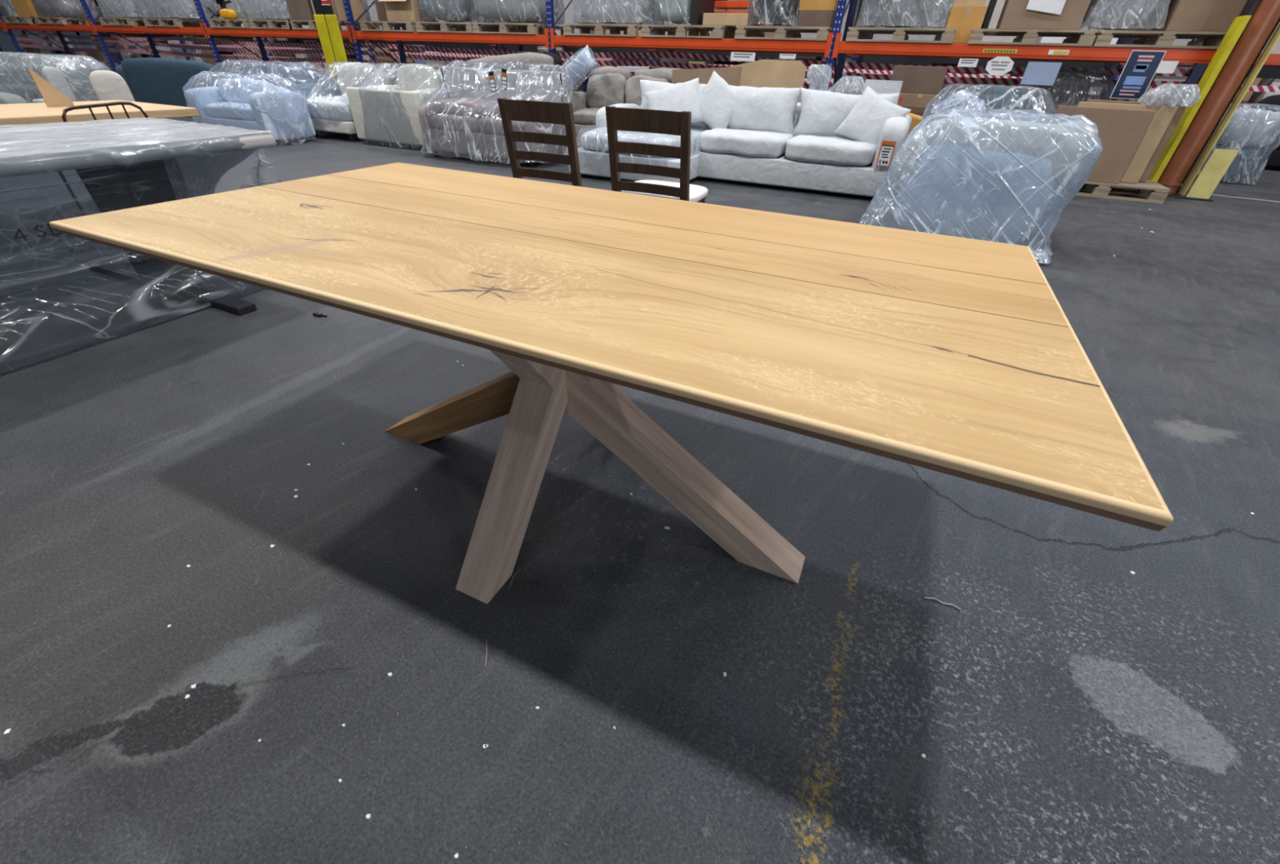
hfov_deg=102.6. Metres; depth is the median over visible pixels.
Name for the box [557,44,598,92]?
cushion
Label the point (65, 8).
bale
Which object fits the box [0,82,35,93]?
seat cushion
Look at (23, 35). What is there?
box
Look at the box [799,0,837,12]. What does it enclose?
cardboard box
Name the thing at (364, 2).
bale
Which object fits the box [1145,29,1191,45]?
bale
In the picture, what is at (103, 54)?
box
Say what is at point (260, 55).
barrier tape
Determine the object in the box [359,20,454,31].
pallet
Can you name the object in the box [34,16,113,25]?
pallet
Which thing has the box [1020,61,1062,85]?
sign
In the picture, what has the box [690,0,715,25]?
cardboard box
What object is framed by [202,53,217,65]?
box
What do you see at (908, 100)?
cardboard box
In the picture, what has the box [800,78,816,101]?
box
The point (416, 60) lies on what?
box
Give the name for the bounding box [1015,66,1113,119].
armchair
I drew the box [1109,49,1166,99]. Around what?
poster
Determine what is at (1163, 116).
carton
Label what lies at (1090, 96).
barrier tape
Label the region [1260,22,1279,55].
bale
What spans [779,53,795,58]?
card
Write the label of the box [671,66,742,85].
cardboard sheet
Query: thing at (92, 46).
box
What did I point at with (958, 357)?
dining table
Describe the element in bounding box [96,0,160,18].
bale
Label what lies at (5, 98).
sofa
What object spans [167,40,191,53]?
box
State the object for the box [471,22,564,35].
pallet
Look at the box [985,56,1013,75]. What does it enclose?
sign
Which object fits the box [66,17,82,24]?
bale
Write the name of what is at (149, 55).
box
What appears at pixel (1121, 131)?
carton
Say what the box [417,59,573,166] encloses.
loveseat
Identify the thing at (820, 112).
cushion
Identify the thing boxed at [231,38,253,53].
box
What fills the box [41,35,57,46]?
box
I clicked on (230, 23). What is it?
pallet
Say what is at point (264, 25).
bale
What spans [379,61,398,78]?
box
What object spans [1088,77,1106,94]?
box
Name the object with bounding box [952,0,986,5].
cardboard box
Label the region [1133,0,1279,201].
column
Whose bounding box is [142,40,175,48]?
box
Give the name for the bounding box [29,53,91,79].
cushion
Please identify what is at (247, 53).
box
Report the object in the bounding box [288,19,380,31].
pallet
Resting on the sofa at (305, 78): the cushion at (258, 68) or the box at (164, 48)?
the cushion at (258, 68)
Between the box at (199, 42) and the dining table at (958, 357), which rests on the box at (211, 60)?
the box at (199, 42)
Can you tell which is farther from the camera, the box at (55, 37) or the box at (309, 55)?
the box at (55, 37)
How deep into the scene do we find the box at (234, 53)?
16.91 m
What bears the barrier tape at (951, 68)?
attached to the rack at (833, 46)
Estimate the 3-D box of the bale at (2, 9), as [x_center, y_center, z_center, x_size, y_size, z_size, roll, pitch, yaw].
[-25.487,-17.148,21.158,1.100,0.621,0.900,17,38,19]
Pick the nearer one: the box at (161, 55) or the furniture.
the furniture
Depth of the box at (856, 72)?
10.36 m
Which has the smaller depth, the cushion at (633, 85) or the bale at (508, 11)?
the cushion at (633, 85)
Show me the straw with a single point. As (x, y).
(486, 639)
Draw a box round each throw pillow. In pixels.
[644,76,704,123]
[697,70,739,128]
[833,84,911,146]
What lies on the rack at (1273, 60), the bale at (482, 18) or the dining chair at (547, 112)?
the bale at (482, 18)
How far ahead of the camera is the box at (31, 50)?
21.48 m
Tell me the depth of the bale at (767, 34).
10.61 m
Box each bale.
[0,0,18,16]
[0,5,18,22]
[31,0,102,18]
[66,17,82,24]
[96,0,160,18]
[98,7,124,24]
[132,0,222,20]
[224,0,259,19]
[227,4,266,26]
[243,0,291,19]
[340,0,371,31]
[366,0,401,30]
[453,14,501,28]
[470,0,564,25]
[501,21,546,34]
[555,0,600,35]
[573,0,658,25]
[602,22,649,35]
[654,0,692,24]
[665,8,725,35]
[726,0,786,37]
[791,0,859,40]
[872,21,940,40]
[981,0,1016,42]
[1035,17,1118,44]
[1079,0,1171,31]
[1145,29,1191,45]
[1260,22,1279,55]
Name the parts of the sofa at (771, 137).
armrest, backrest, armrest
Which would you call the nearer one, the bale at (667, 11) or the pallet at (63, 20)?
the bale at (667, 11)
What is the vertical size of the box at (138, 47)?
0.336 m
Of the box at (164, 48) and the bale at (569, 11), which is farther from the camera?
the box at (164, 48)
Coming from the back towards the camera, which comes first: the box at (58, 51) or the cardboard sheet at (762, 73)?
the box at (58, 51)
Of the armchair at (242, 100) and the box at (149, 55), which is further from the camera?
the box at (149, 55)
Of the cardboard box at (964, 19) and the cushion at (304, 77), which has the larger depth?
the cushion at (304, 77)
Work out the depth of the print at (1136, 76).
5.78 m
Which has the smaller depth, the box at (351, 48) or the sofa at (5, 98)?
the sofa at (5, 98)
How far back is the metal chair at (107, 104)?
3.22 m
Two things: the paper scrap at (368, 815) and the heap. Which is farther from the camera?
the heap
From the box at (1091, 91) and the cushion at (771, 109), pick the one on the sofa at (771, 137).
the cushion at (771, 109)
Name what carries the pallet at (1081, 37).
on the rack at (833, 46)
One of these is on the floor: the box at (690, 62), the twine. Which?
the twine
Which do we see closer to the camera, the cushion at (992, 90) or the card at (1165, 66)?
the cushion at (992, 90)
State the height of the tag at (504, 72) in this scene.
0.207 m
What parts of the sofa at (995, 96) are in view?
backrest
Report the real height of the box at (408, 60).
0.421 m
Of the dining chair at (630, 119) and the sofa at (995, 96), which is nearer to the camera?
the dining chair at (630, 119)
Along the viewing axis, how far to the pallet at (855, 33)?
6.51 m
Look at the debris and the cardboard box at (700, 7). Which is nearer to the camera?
the debris
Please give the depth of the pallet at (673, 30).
7.56 m
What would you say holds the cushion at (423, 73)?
on the armchair at (380, 113)
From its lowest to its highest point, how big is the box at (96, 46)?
0.405 m
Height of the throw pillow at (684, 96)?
0.578 m
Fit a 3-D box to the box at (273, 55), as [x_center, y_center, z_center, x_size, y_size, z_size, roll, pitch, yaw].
[-11.976,-12.179,16.898,0.752,0.444,0.816,17,38,19]
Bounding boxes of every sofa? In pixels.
[0,51,111,102]
[0,92,26,104]
[115,57,246,106]
[206,58,342,132]
[306,61,391,141]
[567,66,672,136]
[568,78,911,199]
[920,83,1057,124]
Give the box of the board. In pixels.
[862,79,902,102]
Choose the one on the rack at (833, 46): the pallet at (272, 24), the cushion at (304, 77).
the pallet at (272, 24)
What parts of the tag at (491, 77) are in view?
price panel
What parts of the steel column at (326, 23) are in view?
guard panel, guard panel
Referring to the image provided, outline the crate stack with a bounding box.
[714,0,764,26]
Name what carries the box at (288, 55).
on the box
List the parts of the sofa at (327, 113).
mattress, leg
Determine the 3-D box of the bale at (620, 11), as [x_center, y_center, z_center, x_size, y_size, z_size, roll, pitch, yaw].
[-0.364,-6.751,7.995,1.282,0.640,0.924,17,38,19]
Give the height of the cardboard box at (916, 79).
0.248 m
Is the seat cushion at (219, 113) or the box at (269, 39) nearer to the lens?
the seat cushion at (219, 113)
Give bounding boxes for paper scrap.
[3,728,11,733]
[365,813,370,818]
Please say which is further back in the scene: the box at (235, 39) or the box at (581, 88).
the box at (235, 39)
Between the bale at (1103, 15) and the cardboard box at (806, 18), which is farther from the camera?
the cardboard box at (806, 18)
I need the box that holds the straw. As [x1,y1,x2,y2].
[484,639,487,666]
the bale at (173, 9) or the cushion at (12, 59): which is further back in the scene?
the bale at (173, 9)
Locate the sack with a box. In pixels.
[417,0,487,22]
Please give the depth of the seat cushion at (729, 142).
5.45 m
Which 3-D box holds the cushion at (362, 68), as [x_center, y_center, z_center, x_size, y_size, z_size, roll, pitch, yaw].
[-4.196,-5.296,7.808,0.952,0.547,0.278,17,38,19]
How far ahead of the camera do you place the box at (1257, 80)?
8.42 m
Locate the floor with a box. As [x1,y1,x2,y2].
[0,116,1279,863]
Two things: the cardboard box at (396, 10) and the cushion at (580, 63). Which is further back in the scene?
the cardboard box at (396, 10)
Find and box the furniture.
[855,0,954,27]
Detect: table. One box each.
[0,99,199,198]
[0,117,282,337]
[48,162,1173,604]
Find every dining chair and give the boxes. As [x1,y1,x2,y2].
[497,97,582,186]
[605,105,707,203]
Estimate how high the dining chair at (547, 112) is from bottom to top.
0.885 m
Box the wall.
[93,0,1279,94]
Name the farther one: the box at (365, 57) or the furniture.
the box at (365, 57)
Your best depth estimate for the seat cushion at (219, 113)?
6.89 m
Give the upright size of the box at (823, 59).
0.416 m
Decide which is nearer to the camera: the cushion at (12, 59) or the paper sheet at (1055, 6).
the paper sheet at (1055, 6)
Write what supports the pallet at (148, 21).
on the rack at (833, 46)
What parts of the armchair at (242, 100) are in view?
armrest, armrest, backrest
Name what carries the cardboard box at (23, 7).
on the pallet at (17, 20)
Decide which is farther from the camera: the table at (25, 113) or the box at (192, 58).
the box at (192, 58)
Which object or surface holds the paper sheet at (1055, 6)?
attached to the cardboard box at (1015, 14)
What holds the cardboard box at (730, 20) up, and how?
on the pallet at (673, 30)
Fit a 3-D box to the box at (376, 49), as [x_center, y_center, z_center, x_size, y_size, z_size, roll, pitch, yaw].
[-7.221,-10.993,14.938,0.497,0.319,0.747,17,38,19]
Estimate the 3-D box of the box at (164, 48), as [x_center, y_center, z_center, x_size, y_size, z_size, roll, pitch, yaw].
[-16.864,-13.866,18.590,0.844,0.324,0.802,17,38,19]
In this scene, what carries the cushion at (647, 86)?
on the sofa at (771, 137)
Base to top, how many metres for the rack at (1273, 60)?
3.600 m
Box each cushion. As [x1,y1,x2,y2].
[0,51,35,84]
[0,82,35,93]
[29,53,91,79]
[204,102,255,120]
[217,78,276,103]
[246,63,279,81]
[278,65,317,87]
[336,62,390,94]
[396,63,439,90]
[431,97,500,115]
[431,111,499,132]
[478,115,524,135]
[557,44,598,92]
[573,106,598,124]
[581,127,703,157]
[586,71,627,109]
[625,73,667,106]
[640,78,709,130]
[699,127,794,157]
[708,84,801,134]
[746,0,799,26]
[784,133,875,165]
[792,88,899,137]
[951,85,1031,102]
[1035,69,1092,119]
[1189,142,1258,181]
[1207,107,1279,148]
[1257,135,1279,150]
[1258,93,1279,135]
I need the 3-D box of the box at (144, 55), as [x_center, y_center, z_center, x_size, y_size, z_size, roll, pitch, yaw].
[-18.106,-14.044,19.286,0.495,0.442,0.800,17,38,19]
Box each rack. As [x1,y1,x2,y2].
[0,0,1217,97]
[0,0,1279,94]
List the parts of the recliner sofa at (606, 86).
armrest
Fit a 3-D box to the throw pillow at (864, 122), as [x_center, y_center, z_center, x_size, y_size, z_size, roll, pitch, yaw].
[2.332,-3.136,5.165,0.305,0.590,0.642,-23,43,-30]
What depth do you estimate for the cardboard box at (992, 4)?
6.16 m
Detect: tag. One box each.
[488,71,496,91]
[501,67,506,88]
[875,140,896,166]
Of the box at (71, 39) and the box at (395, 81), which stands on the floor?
the box at (395, 81)
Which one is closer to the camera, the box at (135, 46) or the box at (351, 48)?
the box at (351, 48)
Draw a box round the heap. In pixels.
[829,75,864,92]
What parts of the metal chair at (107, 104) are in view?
leg, frame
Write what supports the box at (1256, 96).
on the box
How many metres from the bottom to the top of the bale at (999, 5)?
0.756 m
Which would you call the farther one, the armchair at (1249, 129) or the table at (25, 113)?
the armchair at (1249, 129)
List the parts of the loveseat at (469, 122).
armrest, panel, leg, armrest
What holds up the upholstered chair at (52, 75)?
on the floor
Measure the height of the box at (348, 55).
0.384 m
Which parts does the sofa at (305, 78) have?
armrest, backrest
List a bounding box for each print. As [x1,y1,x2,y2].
[984,48,1015,52]
[1122,63,1149,88]
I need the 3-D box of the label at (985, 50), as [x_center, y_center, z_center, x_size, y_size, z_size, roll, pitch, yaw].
[4.309,-4.562,6.141,0.360,0.038,0.004,17,38,19]
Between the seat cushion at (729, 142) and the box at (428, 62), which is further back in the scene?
the box at (428, 62)
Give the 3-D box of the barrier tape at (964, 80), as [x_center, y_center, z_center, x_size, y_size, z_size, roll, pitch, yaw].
[-6.506,-8.367,11.321,29.600,0.140,0.020,17,38,19]
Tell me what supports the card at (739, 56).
hanging from the rack at (833, 46)
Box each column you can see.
[311,0,347,76]
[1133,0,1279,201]
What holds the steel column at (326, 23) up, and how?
on the floor
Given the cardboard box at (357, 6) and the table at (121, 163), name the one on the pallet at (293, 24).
the cardboard box at (357, 6)
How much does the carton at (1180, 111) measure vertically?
0.740 m
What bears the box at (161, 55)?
on the box
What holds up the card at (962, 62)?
hanging from the rack at (833, 46)
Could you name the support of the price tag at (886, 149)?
attached to the sofa at (771, 137)
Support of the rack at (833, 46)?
on the floor
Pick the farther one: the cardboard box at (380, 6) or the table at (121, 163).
the cardboard box at (380, 6)
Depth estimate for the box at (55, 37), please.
20.37 m
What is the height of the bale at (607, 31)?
0.625 m
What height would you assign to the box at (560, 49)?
0.428 m
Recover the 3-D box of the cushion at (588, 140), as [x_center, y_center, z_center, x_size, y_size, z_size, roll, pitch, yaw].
[0.096,-3.362,5.888,1.164,0.221,1.434,17,38,19]
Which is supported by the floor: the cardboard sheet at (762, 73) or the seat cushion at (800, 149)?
the cardboard sheet at (762, 73)
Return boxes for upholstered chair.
[31,66,76,102]
[89,70,134,101]
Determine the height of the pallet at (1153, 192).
0.144 m
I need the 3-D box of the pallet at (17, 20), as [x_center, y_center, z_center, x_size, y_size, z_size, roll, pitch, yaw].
[-16.452,-11.284,14.095,1.260,0.144,1.100,17,38,19]
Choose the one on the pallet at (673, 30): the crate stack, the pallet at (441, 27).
the crate stack
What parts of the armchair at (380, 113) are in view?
armrest, panel, armrest, backrest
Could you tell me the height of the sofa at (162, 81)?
0.858 m
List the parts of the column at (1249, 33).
plate, guard plate, kick plate, guard plate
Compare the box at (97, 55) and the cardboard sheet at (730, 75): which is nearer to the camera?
the cardboard sheet at (730, 75)
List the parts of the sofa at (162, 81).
armrest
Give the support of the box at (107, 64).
on the floor
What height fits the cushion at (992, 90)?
0.592 m
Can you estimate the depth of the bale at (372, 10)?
14.06 m
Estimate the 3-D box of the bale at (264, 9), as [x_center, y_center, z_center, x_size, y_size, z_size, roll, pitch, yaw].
[-7.420,-8.957,10.512,1.329,0.821,0.919,17,38,19]
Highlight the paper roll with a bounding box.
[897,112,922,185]
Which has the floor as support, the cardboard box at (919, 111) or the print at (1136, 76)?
the cardboard box at (919, 111)
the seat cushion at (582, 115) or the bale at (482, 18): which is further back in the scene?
the bale at (482, 18)
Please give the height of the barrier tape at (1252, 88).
0.140 m
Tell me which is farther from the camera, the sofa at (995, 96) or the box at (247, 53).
the box at (247, 53)
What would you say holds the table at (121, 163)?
on the floor
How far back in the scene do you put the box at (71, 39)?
20.16 m
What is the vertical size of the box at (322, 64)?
0.353 m
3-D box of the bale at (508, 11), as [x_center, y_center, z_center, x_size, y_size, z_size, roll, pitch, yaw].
[-2.085,-7.285,8.613,1.562,0.669,0.964,17,38,19]
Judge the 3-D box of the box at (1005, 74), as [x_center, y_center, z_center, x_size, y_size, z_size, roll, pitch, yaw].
[6.789,-6.826,9.922,0.516,0.337,0.781,17,38,19]
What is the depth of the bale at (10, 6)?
13.72 m
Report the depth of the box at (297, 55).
15.99 m
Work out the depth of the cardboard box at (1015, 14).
5.93 m
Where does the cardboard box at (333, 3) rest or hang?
on the pallet at (293, 24)
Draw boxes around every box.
[10,0,63,17]
[19,33,39,43]
[22,43,41,56]
[27,35,46,45]
[38,48,52,53]
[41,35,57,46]
[50,49,62,53]
[53,36,78,48]
[61,50,75,54]
[70,38,83,48]
[75,51,87,55]
[78,35,98,48]
[85,51,105,62]
[90,34,111,48]
[98,48,108,62]
[104,62,112,71]
[109,52,124,62]
[110,34,141,48]
[118,48,132,60]
[128,40,141,54]
[129,54,142,58]
[133,40,144,48]
[141,53,148,57]
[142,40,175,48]
[146,53,160,57]
[155,45,171,50]
[160,54,179,59]
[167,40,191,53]
[177,56,195,60]
[182,35,204,44]
[191,48,204,62]
[197,37,230,53]
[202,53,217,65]
[215,40,242,54]
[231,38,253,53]
[232,52,246,66]
[245,52,257,54]
[252,36,287,53]
[255,53,278,56]
[273,40,303,57]
[285,0,315,20]
[294,47,307,57]
[303,40,324,57]
[310,0,340,21]
[310,62,324,68]
[317,41,354,57]
[334,0,366,22]
[346,53,356,58]
[360,47,377,60]
[374,0,387,21]
[374,47,396,61]
[377,0,438,22]
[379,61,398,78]
[391,78,397,84]
[395,44,414,62]
[413,44,441,63]
[424,50,448,64]
[445,56,462,65]
[537,45,575,58]
[576,76,583,91]
[590,57,624,71]
[617,66,660,71]
[660,57,699,72]
[688,61,713,64]
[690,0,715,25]
[702,13,760,28]
[714,60,743,64]
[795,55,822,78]
[796,10,835,27]
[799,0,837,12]
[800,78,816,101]
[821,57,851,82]
[853,71,882,83]
[890,65,947,94]
[897,92,943,109]
[909,107,946,115]
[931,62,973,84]
[946,5,987,44]
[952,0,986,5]
[976,73,1009,85]
[980,0,997,28]
[995,0,1091,29]
[1008,74,1033,88]
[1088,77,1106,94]
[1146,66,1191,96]
[1152,0,1247,31]
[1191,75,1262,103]
[1247,78,1279,103]
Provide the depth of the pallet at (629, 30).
7.93 m
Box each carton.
[1053,105,1155,183]
[1077,101,1177,183]
[1086,99,1186,182]
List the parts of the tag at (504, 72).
price panel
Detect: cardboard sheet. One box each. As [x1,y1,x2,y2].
[26,66,74,106]
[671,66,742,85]
[729,59,806,102]
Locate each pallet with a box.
[1,16,72,24]
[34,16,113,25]
[98,17,168,26]
[142,17,226,27]
[208,18,286,28]
[248,19,308,29]
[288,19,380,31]
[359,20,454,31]
[414,21,491,33]
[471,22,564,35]
[563,23,654,36]
[640,24,737,39]
[734,25,840,40]
[845,26,956,43]
[967,28,1097,46]
[1075,177,1170,204]
[1091,30,1226,48]
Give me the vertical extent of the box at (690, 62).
0.331 m
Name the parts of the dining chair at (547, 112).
leg, rail, leg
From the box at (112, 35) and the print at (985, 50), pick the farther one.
the box at (112, 35)
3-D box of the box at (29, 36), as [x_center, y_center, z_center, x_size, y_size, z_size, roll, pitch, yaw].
[-24.554,-16.206,21.285,0.852,0.379,0.799,17,38,19]
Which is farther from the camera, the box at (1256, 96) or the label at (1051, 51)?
the box at (1256, 96)
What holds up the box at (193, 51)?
on the box
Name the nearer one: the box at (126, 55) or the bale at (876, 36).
the bale at (876, 36)
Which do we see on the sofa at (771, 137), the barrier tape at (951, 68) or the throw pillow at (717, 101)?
the throw pillow at (717, 101)
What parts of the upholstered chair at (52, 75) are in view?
seat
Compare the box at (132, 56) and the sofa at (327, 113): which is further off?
the box at (132, 56)
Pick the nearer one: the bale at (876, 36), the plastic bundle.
the plastic bundle
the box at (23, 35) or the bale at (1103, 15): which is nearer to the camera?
the bale at (1103, 15)
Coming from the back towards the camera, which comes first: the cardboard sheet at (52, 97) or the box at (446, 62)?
the box at (446, 62)
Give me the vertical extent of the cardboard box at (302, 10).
0.751 m
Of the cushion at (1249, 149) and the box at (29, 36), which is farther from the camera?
the box at (29, 36)
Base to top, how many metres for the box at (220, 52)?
0.412 m
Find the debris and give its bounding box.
[312,311,327,317]
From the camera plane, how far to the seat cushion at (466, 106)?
6.20 m
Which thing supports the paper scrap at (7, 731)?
on the floor
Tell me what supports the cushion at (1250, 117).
on the armchair at (1249, 129)
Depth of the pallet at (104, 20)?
12.20 m
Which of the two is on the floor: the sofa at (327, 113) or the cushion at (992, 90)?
the sofa at (327, 113)
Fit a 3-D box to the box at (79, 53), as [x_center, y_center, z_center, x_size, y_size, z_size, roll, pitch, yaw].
[-22.091,-15.117,20.605,0.406,0.393,0.728,17,38,19]
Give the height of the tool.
0.328 m
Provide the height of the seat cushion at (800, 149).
0.232 m
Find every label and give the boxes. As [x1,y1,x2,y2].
[982,48,1017,53]
[1047,49,1070,54]
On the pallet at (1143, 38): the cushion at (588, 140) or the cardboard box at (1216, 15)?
the cardboard box at (1216, 15)
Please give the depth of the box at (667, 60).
11.80 m
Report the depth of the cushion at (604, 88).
7.26 m
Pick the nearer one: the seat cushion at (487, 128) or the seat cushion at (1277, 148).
the seat cushion at (487, 128)
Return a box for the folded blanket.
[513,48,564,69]
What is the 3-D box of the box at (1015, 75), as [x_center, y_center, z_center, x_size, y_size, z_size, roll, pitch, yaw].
[7.440,-6.648,9.692,0.694,0.330,0.657,17,38,19]
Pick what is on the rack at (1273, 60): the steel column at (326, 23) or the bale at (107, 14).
the bale at (107, 14)
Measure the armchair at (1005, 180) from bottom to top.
0.995 m
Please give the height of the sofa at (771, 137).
0.910 m
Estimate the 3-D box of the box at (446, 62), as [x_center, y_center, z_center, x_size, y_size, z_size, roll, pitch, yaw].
[-4.869,-10.150,14.169,0.702,0.350,0.656,17,38,19]
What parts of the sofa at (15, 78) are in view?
armrest, backrest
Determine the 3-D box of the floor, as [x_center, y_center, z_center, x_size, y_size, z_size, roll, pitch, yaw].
[-0.216,0.160,1.625,120.000,0.001,120.000,17,38,19]
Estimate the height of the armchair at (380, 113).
0.948 m
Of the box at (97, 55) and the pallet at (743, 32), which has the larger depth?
the box at (97, 55)
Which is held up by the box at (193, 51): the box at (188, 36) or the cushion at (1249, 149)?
the box at (188, 36)
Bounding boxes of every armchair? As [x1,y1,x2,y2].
[182,70,316,145]
[346,62,454,149]
[858,89,1103,263]
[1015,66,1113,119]
[1187,102,1279,184]
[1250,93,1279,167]
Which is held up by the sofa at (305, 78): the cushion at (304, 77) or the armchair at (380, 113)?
the cushion at (304, 77)
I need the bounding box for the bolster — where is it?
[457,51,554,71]
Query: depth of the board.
5.61 m
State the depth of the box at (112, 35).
19.03 m
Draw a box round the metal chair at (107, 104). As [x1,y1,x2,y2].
[57,101,183,215]
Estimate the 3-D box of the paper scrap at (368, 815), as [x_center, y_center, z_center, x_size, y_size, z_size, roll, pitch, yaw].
[-0.477,0.675,0.900,0.008,0.002,0.008,-5,37,-10]
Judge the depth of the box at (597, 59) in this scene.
12.31 m
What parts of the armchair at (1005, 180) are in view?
armrest, backrest, armrest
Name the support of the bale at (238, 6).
on the pallet at (230, 23)
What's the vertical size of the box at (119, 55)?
0.374 m
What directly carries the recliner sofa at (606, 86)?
on the floor
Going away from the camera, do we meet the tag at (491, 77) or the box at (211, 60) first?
the tag at (491, 77)
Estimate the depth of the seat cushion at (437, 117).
6.26 m
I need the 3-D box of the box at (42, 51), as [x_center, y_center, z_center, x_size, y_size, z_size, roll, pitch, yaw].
[-24.530,-15.920,21.588,0.878,0.432,0.712,17,38,19]
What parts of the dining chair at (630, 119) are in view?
leg, rail, seat, leg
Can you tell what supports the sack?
on the pallet at (441, 27)
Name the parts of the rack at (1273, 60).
upright post, upright post, upright post, upright post, upright post, upright post, upright post, upright post, upright post, upright post, upright post, upright post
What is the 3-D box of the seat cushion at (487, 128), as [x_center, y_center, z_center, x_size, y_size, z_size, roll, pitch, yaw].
[-1.512,-3.786,6.336,0.710,0.194,0.789,15,38,17]
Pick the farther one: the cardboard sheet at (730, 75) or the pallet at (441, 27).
the pallet at (441, 27)
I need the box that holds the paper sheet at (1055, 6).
[1026,0,1066,14]
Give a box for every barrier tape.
[8,35,1185,88]
[12,42,1168,102]
[38,31,1191,75]
[97,40,1279,92]
[101,47,1252,107]
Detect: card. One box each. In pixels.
[730,52,755,61]
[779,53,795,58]
[957,57,978,66]
[1155,60,1178,73]
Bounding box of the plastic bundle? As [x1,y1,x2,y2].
[800,63,831,102]
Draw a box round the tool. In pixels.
[207,0,237,18]
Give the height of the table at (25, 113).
0.680 m
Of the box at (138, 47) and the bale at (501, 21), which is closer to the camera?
the bale at (501, 21)
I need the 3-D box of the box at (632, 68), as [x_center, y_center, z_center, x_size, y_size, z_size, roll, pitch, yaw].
[0.008,-8.747,12.461,0.869,0.333,0.793,17,38,19]
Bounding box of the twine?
[924,596,960,609]
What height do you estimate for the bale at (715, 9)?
0.667 m
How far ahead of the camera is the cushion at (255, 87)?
6.99 m
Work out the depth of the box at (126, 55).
19.26 m
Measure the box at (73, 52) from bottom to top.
0.421 m

